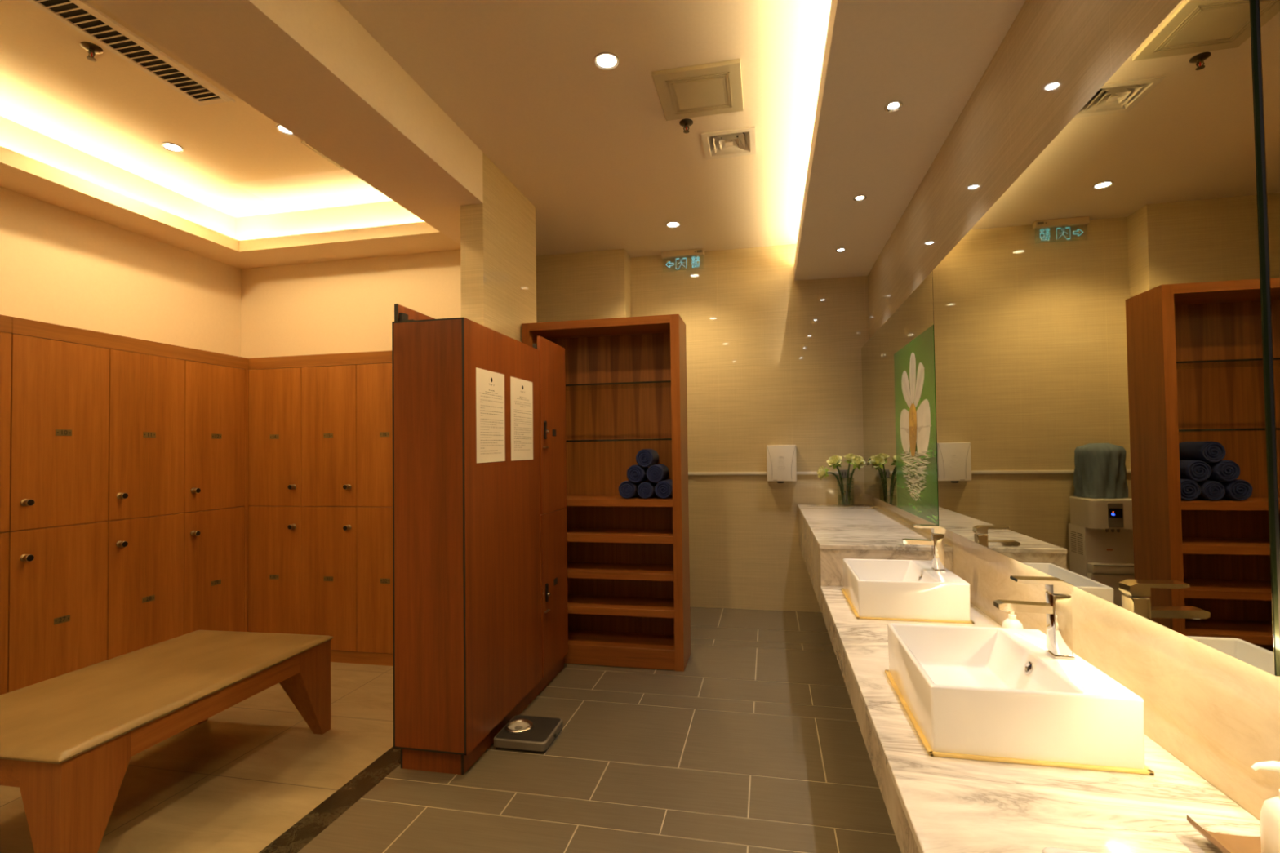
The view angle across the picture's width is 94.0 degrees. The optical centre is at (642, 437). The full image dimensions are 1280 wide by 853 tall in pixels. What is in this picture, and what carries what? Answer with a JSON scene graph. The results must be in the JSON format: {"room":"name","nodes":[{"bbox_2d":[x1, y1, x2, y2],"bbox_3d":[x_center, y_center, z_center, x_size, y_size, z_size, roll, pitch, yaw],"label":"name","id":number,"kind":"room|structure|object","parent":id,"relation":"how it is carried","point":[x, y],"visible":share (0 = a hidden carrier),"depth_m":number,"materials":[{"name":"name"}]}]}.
{"room":"changing room","nodes":[
{"label":"changing room","id":0,"kind":"room"},
{"bbox_2d":[0,186,241,356],"bbox_3d":[-3.942,-0.101,0.637,0.120,3.134,8.018,-1,-1,12],"label":"wall","id":1,"kind":"structure","parent":0,"point":[59,265],"depth_m":3.65,"materials":[{"name":"beige paint"}]},
{"bbox_2d":[240,249,461,358],"bbox_3d":[-2.023,-0.038,4.388,2.331,3.134,0.117,-1,-1,12],"label":"wall","id":2,"kind":"structure","parent":0,"point":[344,306],"depth_m":4.39,"materials":[{"name":"beige paint"}]},
{"bbox_2d":[242,368,248,631],"bbox_3d":[-2.865,0.516,4.280,0.457,1.944,0.414,-1,-1,12],"label":"trim","id":3,"kind":"structure","parent":2,"relation":"attached to","point":[246,371],"depth_m":4.04,"materials":[{"name":"brown wood"}]},
{"bbox_2d":[248,351,391,369],"bbox_3d":[-2.057,-0.510,4.143,2.132,0.078,0.391,-1,-1,12],"label":"rail","id":4,"kind":"object","parent":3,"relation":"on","point":[378,357],"visible":0.14,"depth_m":3.96,"materials":[{"name":"brown wood"}]},
{"bbox_2d":[0,0,831,257],"bbox_3d":[-1.419,-1.746,0.877,4.978,0.100,9.462,-1,-1,12],"label":"ceiling","id":5,"kind":"structure","parent":0,"point":[600,162],"depth_m":3.05,"materials":[{"name":"paint"}]},
{"bbox_2d":[80,41,102,61],"bbox_3d":[-2.321,-1.620,2.515,0.072,0.051,0.072,-1,-1,12],"label":"sprinkler","id":6,"kind":"object","parent":5,"relation":"attached to","point":[92,49],"visible":1,"depth_m":2.51,"materials":[{"name":"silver metal"}]},
{"bbox_2d":[26,0,235,106],"bbox_3d":[-2.223,-1.648,2.211,0.199,0.012,1.444,-1,-1,12],"label":"ceiling vent","id":7,"kind":"object","parent":5,"relation":"in","point":[80,15],"visible":1,"depth_m":2.52,"materials":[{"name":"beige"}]},
{"bbox_2d":[160,142,184,152],"bbox_3d":[-2.620,-1.619,3.329,0.102,0.007,0.102,-1,-1,12],"label":"recessed light","id":8,"kind":"object","parent":5,"relation":"in","point":[172,147],"visible":1,"depth_m":3.33,"materials":[{"name":"beige"}]},
{"bbox_2d":[0,115,460,269],"bbox_3d":[-2.983,-1.536,0.464,1.879,0.297,8.018,-1,-1,12],"label":"cove","id":9,"kind":"object","parent":5,"relation":"attached to","point":[33,164],"visible":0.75,"depth_m":3.94,"materials":[{"name":"paint"}]},
{"bbox_2d":[275,124,293,134],"bbox_3d":[-1.882,-1.633,3.163,0.102,0.007,0.102,-1,-1,12],"label":"recessed light","id":10,"kind":"object","parent":5,"relation":"in","point":[280,128],"visible":0.45,"depth_m":3.17,"materials":[{"name":"beige"}]},
{"bbox_2d":[92,0,483,244],"bbox_3d":[-1.832,-1.557,0.223,0.473,0.297,8.018,-1,-1,12],"label":"beam","id":11,"kind":"structure","parent":5,"relation":"attached to","point":[309,67],"depth_m":2.41,"materials":[{"name":"paint"}]},
{"bbox_2d":[301,141,345,169],"bbox_3d":[-1.766,-1.628,3.431,0.170,0.007,0.320,-1,-1,12],"label":"ceiling hatch","id":12,"kind":"object","parent":5,"relation":"attached to","point":[305,144],"visible":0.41,"depth_m":3.43,"materials":[{"name":"beige paint"}]},
{"bbox_2d":[593,52,619,70],"bbox_3d":[-0.157,-1.668,2.643,0.114,0.007,0.114,-1,-1,12],"label":"recessed light","id":13,"kind":"object","parent":5,"relation":"in","point":[603,60],"visible":1,"depth_m":2.64,"materials":[{"name":"beige"}]},
{"bbox_2d":[666,221,680,227],"bbox_3d":[0.238,-1.628,4.563,0.114,0.007,0.114,-1,-1,12],"label":"recessed light","id":14,"kind":"object","parent":5,"relation":"in","point":[673,224],"visible":1,"depth_m":4.56,"materials":[{"name":"beige"}]},
{"bbox_2d":[661,248,704,269],"bbox_3d":[0.354,-1.533,5.168,0.370,0.171,0.054,-1,-1,12],"label":"exit sign","id":15,"kind":"object","parent":5,"relation":"attached to","point":[691,253],"visible":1,"depth_m":5.15,"materials":[{"name":"white plastic"}]},
{"bbox_2d":[679,118,693,133],"bbox_3d":[0.234,-1.639,3.149,0.072,0.051,0.072,-1,-1,12],"label":"sprinkler","id":16,"kind":"object","parent":5,"relation":"attached to","point":[686,122],"visible":1,"depth_m":3.14,"materials":[{"name":"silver metal"}]},
{"bbox_2d":[652,58,743,120],"bbox_3d":[0.280,-1.660,2.870,0.398,0.024,0.385,-1,-1,12],"label":"access panel","id":17,"kind":"object","parent":5,"relation":"attached to","point":[711,88],"visible":1,"depth_m":2.83,"materials":[{"name":"white paint"}]},
{"bbox_2d":[700,126,755,159],"bbox_3d":[0.493,-1.705,3.371,0.292,0.099,0.292,-1,-1,12],"label":"ceiling vent","id":18,"kind":"object","parent":5,"relation":"in","point":[725,143],"visible":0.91,"depth_m":3.39,"materials":[{"name":"white metal"}]},
{"bbox_2d":[0,607,901,852],"bbox_3d":[-1.355,1.387,0.793,4.827,0.001,9.450,-1,-1,12],"label":"floor","id":19,"kind":"structure","parent":0,"point":[757,745],"depth_m":2.51,"materials":[{"name":"grey tile"}]},
{"bbox_2d":[0,332,11,695],"bbox_3d":[-3.196,0.481,2.616,0.497,1.944,0.426,-1,-1,12],"label":"locker","id":20,"kind":"object","parent":19,"relation":"on","point":[5,338],"visible":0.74,"depth_m":2.76,"materials":[{"name":"brown wood"}]},
{"bbox_2d":[0,314,12,333],"bbox_3d":[-3.228,-0.529,2.642,0.458,0.078,0.424,-1,-1,12],"label":"rail","id":21,"kind":"object","parent":20,"relation":"on","point":[6,322],"visible":1,"depth_m":2.78,"materials":[{"name":"brown wood"}]},
{"bbox_2d":[6,333,109,693],"bbox_3d":[-3.108,0.490,3.032,0.497,1.944,0.426,-1,-1,12],"label":"locker","id":22,"kind":"object","parent":19,"relation":"on","point":[58,531],"visible":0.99,"depth_m":2.97,"materials":[{"name":"brown wood"}]},
{"bbox_2d":[10,316,248,369],"bbox_3d":[-3.050,-0.512,3.488,0.458,0.078,1.301,-1,-1,12],"label":"trim","id":23,"kind":"structure","parent":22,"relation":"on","point":[22,326],"depth_m":3.26,"materials":[{"name":"brown wood"}]},
{"bbox_2d":[105,348,185,660],"bbox_3d":[-3.020,0.498,3.449,0.497,1.944,0.426,-1,-1,12],"label":"locker","id":24,"kind":"object","parent":19,"relation":"on","point":[146,521],"visible":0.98,"depth_m":3.39,"materials":[{"name":"brown wood"}]},
{"bbox_2d":[0,630,333,852],"bbox_3d":[-2.013,1.198,2.428,0.776,0.470,1.206,-1,-1,10],"label":"bench","id":25,"kind":"object","parent":19,"relation":"on","point":[68,741],"visible":1,"depth_m":2.16,"materials":[{"name":"brown wood"}]},
{"bbox_2d":[182,360,244,635],"bbox_3d":[-2.933,0.507,3.865,0.497,1.944,0.426,-1,-1,12],"label":"locker","id":26,"kind":"object","parent":19,"relation":"on","point":[215,394],"visible":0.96,"depth_m":3.81,"materials":[{"name":"brown wood"}]},
{"bbox_2d":[248,367,303,634],"bbox_3d":[-2.436,0.508,4.182,0.418,1.944,0.430,-1,-1,12],"label":"locker","id":27,"kind":"object","parent":19,"relation":"on","point":[274,479],"visible":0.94,"depth_m":4.01,"materials":[{"name":"brown wood"}]},
{"bbox_2d":[301,364,356,663],"bbox_3d":[-2.028,0.500,4.096,0.418,1.944,0.430,-1,-1,12],"label":"locker","id":28,"kind":"object","parent":19,"relation":"on","point":[329,393],"visible":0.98,"depth_m":3.92,"materials":[{"name":"brown wood"}]},
{"bbox_2d":[258,746,400,852],"bbox_3d":[-1.711,1.373,-0.212,0.130,0.011,7.335,-1,-1,12],"label":"floor strip","id":29,"kind":"object","parent":19,"relation":"on","point":[302,833],"depth_m":2.29,"materials":[{"name":"stone"}]},
{"bbox_2d":[356,363,393,666],"bbox_3d":[-1.619,0.493,4.010,0.418,1.944,0.430,-1,-1,12],"label":"locker","id":30,"kind":"object","parent":19,"relation":"on","point":[374,381],"visible":0.53,"depth_m":3.85,"materials":[{"name":"brown wood"}]},
{"bbox_2d":[391,303,568,775],"bbox_3d":[-0.761,0.429,3.166,0.366,2.009,1.300,-1,-1,12],"label":"cabinet","id":31,"kind":"object","parent":19,"relation":"on","point":[480,614],"visible":0.99,"depth_m":2.57,"materials":[{"name":"brown wood"}]},
{"bbox_2d":[475,367,505,462],"bbox_3d":[-0.695,-0.096,2.746,0.001,0.423,0.287,-1,-1,12],"label":"notice","id":32,"kind":"object","parent":31,"relation":"attached to","point":[490,385],"visible":1,"depth_m":2.73,"materials":[{"name":"paper"}]},
{"bbox_2d":[510,376,533,461],"bbox_3d":[-0.621,-0.092,3.095,0.001,0.421,0.283,-1,-1,12],"label":"notice","id":33,"kind":"object","parent":31,"relation":"attached to","point":[521,390],"visible":1,"depth_m":3.08,"materials":[{"name":"paper"}]},
{"bbox_2d":[493,715,563,753],"bbox_3d":[-0.529,1.392,2.814,0.262,0.062,0.255,-1,-1,12],"label":"bathroom scale","id":34,"kind":"object","parent":19,"relation":"on","point":[531,734],"visible":1,"depth_m":2.76,"materials":[{"name":"black plastic"}]},
{"bbox_2d":[521,314,690,671],"bbox_3d":[-0.234,0.346,3.939,1.042,2.199,0.325,-1,-1,12],"label":"shelving unit","id":35,"kind":"object","parent":19,"relation":"on","point":[628,563],"visible":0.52,"depth_m":4.02,"materials":[{"name":"brown wood"}]},
{"bbox_2d":[618,480,640,498],"bbox_3d":[-0.074,0.338,3.916,0.115,0.115,0.237,-1,-1,12],"label":"rolled towel","id":36,"kind":"object","parent":35,"relation":"on","point":[627,489],"visible":0.9,"depth_m":3.81,"materials":[{"name":"fabric"}]},
{"bbox_2d":[626,464,648,483],"bbox_3d":[-0.021,0.235,3.897,0.115,0.115,0.237,-1,-1,12],"label":"rolled towel","id":37,"kind":"object","parent":36,"relation":"on","point":[636,473],"visible":0.93,"depth_m":3.79,"materials":[{"name":"blue fabric"}]},
{"bbox_2d":[635,448,658,466],"bbox_3d":[0.037,0.132,3.886,0.115,0.115,0.238,-1,-1,12],"label":"rolled towel","id":38,"kind":"object","parent":37,"relation":"on","point":[644,457],"visible":1,"depth_m":3.78,"materials":[{"name":"blue fabric"}]},
{"bbox_2d":[637,480,657,498],"bbox_3d":[0.043,0.339,3.885,0.105,0.105,0.237,-1,-1,12],"label":"rolled towel","id":39,"kind":"object","parent":35,"relation":"on","point":[646,490],"visible":0.95,"depth_m":3.78,"materials":[{"name":"blue fabric"}]},
{"bbox_2d":[654,479,672,498],"bbox_3d":[0.156,0.332,3.857,0.115,0.115,0.238,-1,-1,12],"label":"rolled towel","id":40,"kind":"object","parent":35,"relation":"on","point":[663,489],"visible":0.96,"depth_m":3.75,"materials":[{"name":"blue fabric"}]},
{"bbox_2d":[645,464,669,483],"bbox_3d":[0.102,0.233,3.875,0.115,0.115,0.238,-1,-1,12],"label":"rolled towel","id":41,"kind":"object","parent":40,"relation":"on","point":[655,473],"visible":0.99,"depth_m":3.77,"materials":[{"name":"blue fabric"}]},
{"bbox_2d":[460,151,536,342],"bbox_3d":[-0.883,-0.067,3.800,0.141,3.134,0.800,-1,-1,12],"label":"wall","id":42,"kind":"structure","parent":0,"point":[498,251],"depth_m":3.62,"materials":[{"name":"tile"}]},
{"bbox_2d":[536,248,631,322],"bbox_3d":[-1.089,-0.076,5.446,2.032,3.234,0.360,-1,-1,12],"label":"wall","id":43,"kind":"structure","parent":0,"point":[588,285],"depth_m":5.17,"materials":[{"name":"tile"}]},
{"bbox_2d":[631,244,872,612],"bbox_3d":[0.967,-0.110,5.136,2.119,3.234,0.120,-1,-1,12],"label":"wall","id":44,"kind":"structure","parent":0,"point":[773,357],"depth_m":5.07,"materials":[{"name":"tile"}]},
{"bbox_2d":[688,471,766,475],"bbox_3d":[0.491,0.313,5.156,1.150,0.026,0.020,-1,-1,12],"label":"rail","id":45,"kind":"object","parent":44,"relation":"attached to","point":[692,473],"visible":0.56,"depth_m":5.10,"materials":[{"name":"white plastic"}]},
{"bbox_2d":[766,444,796,483],"bbox_3d":[1.162,0.223,4.974,0.238,0.317,0.102,-1,-1,12],"label":"dryer","id":46,"kind":"object","parent":44,"relation":"attached to","point":[781,465],"visible":1,"depth_m":4.93,"materials":[{"name":"white plastic"}]},
{"bbox_2d":[796,471,838,475],"bbox_3d":[1.456,0.296,4.953,0.342,0.026,0.020,-1,-1,12],"label":"cable conduit","id":47,"kind":"object","parent":44,"relation":"attached to","point":[837,472],"visible":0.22,"depth_m":4.96,"materials":[{"name":"white plastic"}]},
{"bbox_2d":[839,469,848,477],"bbox_3d":[1.663,0.298,4.912,0.073,0.066,0.015,-1,-1,12],"label":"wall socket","id":48,"kind":"object","parent":44,"relation":"attached to","point":[844,474],"visible":0.63,"depth_m":4.91,"materials":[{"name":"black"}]},
{"bbox_2d":[867,0,1279,821],"bbox_3d":[0.968,-0.223,0.292,0.120,3.234,9.362,-1,-1,12],"label":"wall","id":49,"kind":"structure","parent":0,"point":[1055,55],"depth_m":2.04,"materials":[{"name":"beige paint"}]},
{"bbox_2d":[797,504,953,613],"bbox_3d":[1.371,0.701,3.869,0.594,0.335,2.159,-1,-1,12],"label":"countertop","id":50,"kind":"structure","parent":49,"relation":"attached to","point":[829,534],"depth_m":3.18,"materials":[{"name":"white stone"}]},
{"bbox_2d":[836,478,854,506],"bbox_3d":[1.637,0.438,4.793,0.132,0.226,0.132,-1,-1,12],"label":"glass vase","id":51,"kind":"object","parent":50,"relation":"on","point":[853,478],"visible":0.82,"depth_m":4.77,"materials":[{"name":"clear glass"}]},
{"bbox_2d":[817,465,844,504],"bbox_3d":[1.526,0.381,4.777,0.234,0.316,0.129,-1,-1,12],"label":"rose","id":52,"kind":"object","parent":51,"relation":"in","point":[822,472],"visible":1,"depth_m":4.79,"materials":[{"name":"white plant"}]},
{"bbox_2d":[826,455,846,504],"bbox_3d":[1.560,0.340,4.764,0.174,0.396,0.120,0,-2,-43],"label":"rose","id":53,"kind":"object","parent":51,"relation":"in","point":[834,461],"visible":1,"depth_m":4.75,"materials":[{"name":"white plant"}]},
{"bbox_2d":[843,453,856,503],"bbox_3d":[1.675,0.332,4.783,0.132,0.410,0.121,-1,-1,12],"label":"rose","id":54,"kind":"object","parent":51,"relation":"in","point":[848,456],"visible":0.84,"depth_m":4.79,"materials":[{"name":"green plant"}]},
{"bbox_2d":[845,456,865,504],"bbox_3d":[1.692,0.341,4.724,0.157,0.389,0.136,-1,-1,12],"label":"rose","id":55,"kind":"object","parent":51,"relation":"in","point":[857,461],"visible":1,"depth_m":4.71,"materials":[{"name":"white plant"}]},
{"bbox_2d":[848,455,865,499],"bbox_3d":[1.710,0.338,4.771,0.165,0.396,0.119,-1,-1,12],"label":"rose","id":56,"kind":"object","parent":51,"relation":"in","point":[855,455],"visible":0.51,"depth_m":4.77,"materials":[{"name":"green plant"}]},
{"bbox_2d":[861,271,938,524],"bbox_3d":[1.619,-0.164,3.828,0.062,1.190,2.167,-1,-1,12],"label":"wall mirror","id":57,"kind":"object","parent":49,"relation":"attached to","point":[915,315],"visible":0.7,"depth_m":3.94,"materials":[{"name":"clear mirror"}]},
{"bbox_2d":[893,324,937,524],"bbox_3d":[1.457,-0.051,3.211,0.004,0.936,0.889,-1,-1,12],"label":"print","id":58,"kind":"object","parent":57,"relation":"attached to","point":[914,363],"visible":1,"depth_m":3.12,"materials":[{"name":"green"}]},
{"bbox_2d":[793,0,1025,280],"bbox_3d":[0.605,-1.484,0.395,0.588,0.121,9.362,-1,-1,12],"label":"soffit","id":59,"kind":"structure","parent":49,"relation":"attached to","point":[931,56],"depth_m":2.50,"materials":[{"name":"paint"}]},
{"bbox_2d":[835,248,846,252],"bbox_3d":[1.421,-1.340,4.263,0.073,0.007,0.073,-1,-1,12],"label":"recessed light","id":60,"kind":"object","parent":59,"relation":"attached to","point":[838,250],"visible":1,"depth_m":4.26,"materials":[{"name":"silver metal"}]},
{"bbox_2d":[853,195,866,200],"bbox_3d":[1.235,-1.358,3.382,0.073,0.007,0.073,-1,-1,12],"label":"recessed light","id":61,"kind":"object","parent":59,"relation":"attached to","point":[859,197],"visible":1,"depth_m":3.38,"materials":[{"name":"silver metal"}]},
{"bbox_2d":[884,100,902,111],"bbox_3d":[1.045,-1.376,2.478,0.073,0.007,0.073,-1,-1,12],"label":"recessed light","id":62,"kind":"object","parent":59,"relation":"attached to","point":[891,106],"visible":1,"depth_m":2.48,"materials":[{"name":"silver metal"}]},
{"bbox_2d":[820,586,1260,852],"bbox_3d":[0.779,0.741,1.048,0.594,0.138,3.602,-1,-1,12],"label":"countertop","id":63,"kind":"structure","parent":49,"relation":"attached to","point":[933,804],"depth_m":1.13,"materials":[{"name":"white stone"}]},
{"bbox_2d":[841,558,974,623],"bbox_3d":[1.082,0.628,2.502,0.416,0.148,0.493,-1,-1,12],"label":"basin","id":64,"kind":"object","parent":63,"relation":"in","point":[884,589],"visible":0.99,"depth_m":2.29,"materials":[{"name":"white ceramic"}]},
{"bbox_2d":[901,524,946,571],"bbox_3d":[1.175,0.460,2.493,0.162,0.186,0.049,-1,-1,12],"label":"mixer tap","id":65,"kind":"object","parent":64,"relation":"on","point":[937,541],"visible":1,"depth_m":2.46,"materials":[{"name":"silver metal"}]},
{"bbox_2d":[1001,611,1022,628],"bbox_3d":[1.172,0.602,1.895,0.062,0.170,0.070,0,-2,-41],"label":"soap bottle","id":66,"kind":"object","parent":63,"relation":"on","point":[1011,622],"visible":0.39,"depth_m":1.88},
{"bbox_2d":[884,622,1154,775],"bbox_3d":[0.865,0.607,1.470,0.416,0.148,0.494,-1,-1,12],"label":"basin","id":67,"kind":"object","parent":63,"relation":"in","point":[971,693],"visible":1,"depth_m":1.27,"materials":[{"name":"white ceramic"}]},
{"bbox_2d":[993,575,1075,659],"bbox_3d":[0.958,0.439,1.462,0.162,0.186,0.049,-1,-1,12],"label":"mixer tap","id":68,"kind":"object","parent":67,"relation":"on","point":[1057,607],"visible":1,"depth_m":1.44,"materials":[{"name":"silver metal"}]},
{"bbox_2d":[1042,847,1098,852],"bbox_3d":[0.658,0.587,0.488,0.416,0.148,0.495,-1,-1,12],"label":"basin","id":69,"kind":"object","parent":63,"relation":"in","point":[1048,850],"visible":1,"depth_m":0.75,"materials":[{"name":"white ceramic"}]},
{"bbox_2d":[1186,815,1261,852],"bbox_3d":[0.954,0.647,0.863,0.136,0.038,0.248,-1,-1,12],"label":"soap tray","id":70,"kind":"object","parent":63,"relation":"on","point":[1224,843],"visible":0.82,"depth_m":0.96,"materials":[{"name":"brown wood"}]},
{"bbox_2d":[1250,760,1279,852],"bbox_3d":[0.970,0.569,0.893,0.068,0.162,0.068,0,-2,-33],"label":"soap bottle","id":71,"kind":"object","parent":70,"relation":"on","point":[1270,810],"visible":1,"depth_m":0.90,"materials":[{"name":"white plastic"}]},
{"bbox_2d":[933,0,1279,676],"bbox_3d":[1.202,-0.204,1.851,0.062,1.190,1.868,-1,-1,12],"label":"wall mirror","id":72,"kind":"object","parent":49,"relation":"attached to","point":[1105,420],"visible":0.94,"depth_m":1.25,"materials":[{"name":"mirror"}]},
{"bbox_2d":[952,532,1279,820],"bbox_3d":[1.067,0.521,0.992,0.002,0.292,3.601,-1,-1,12],"label":"backsplash","id":73,"kind":"structure","parent":49,"relation":"attached to","point":[1217,713],"depth_m":1.25,"materials":[{"name":"beige stone"}]},
{"bbox_2d":[1259,0,1279,529],"bbox_3d":[0.831,-0.241,0.088,0.062,1.190,1.704,-1,-1,12],"label":"wall mirror","id":74,"kind":"object","parent":49,"relation":"attached to","point":[1269,10],"visible":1,"depth_m":0.92,"materials":[{"name":"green mirror"}]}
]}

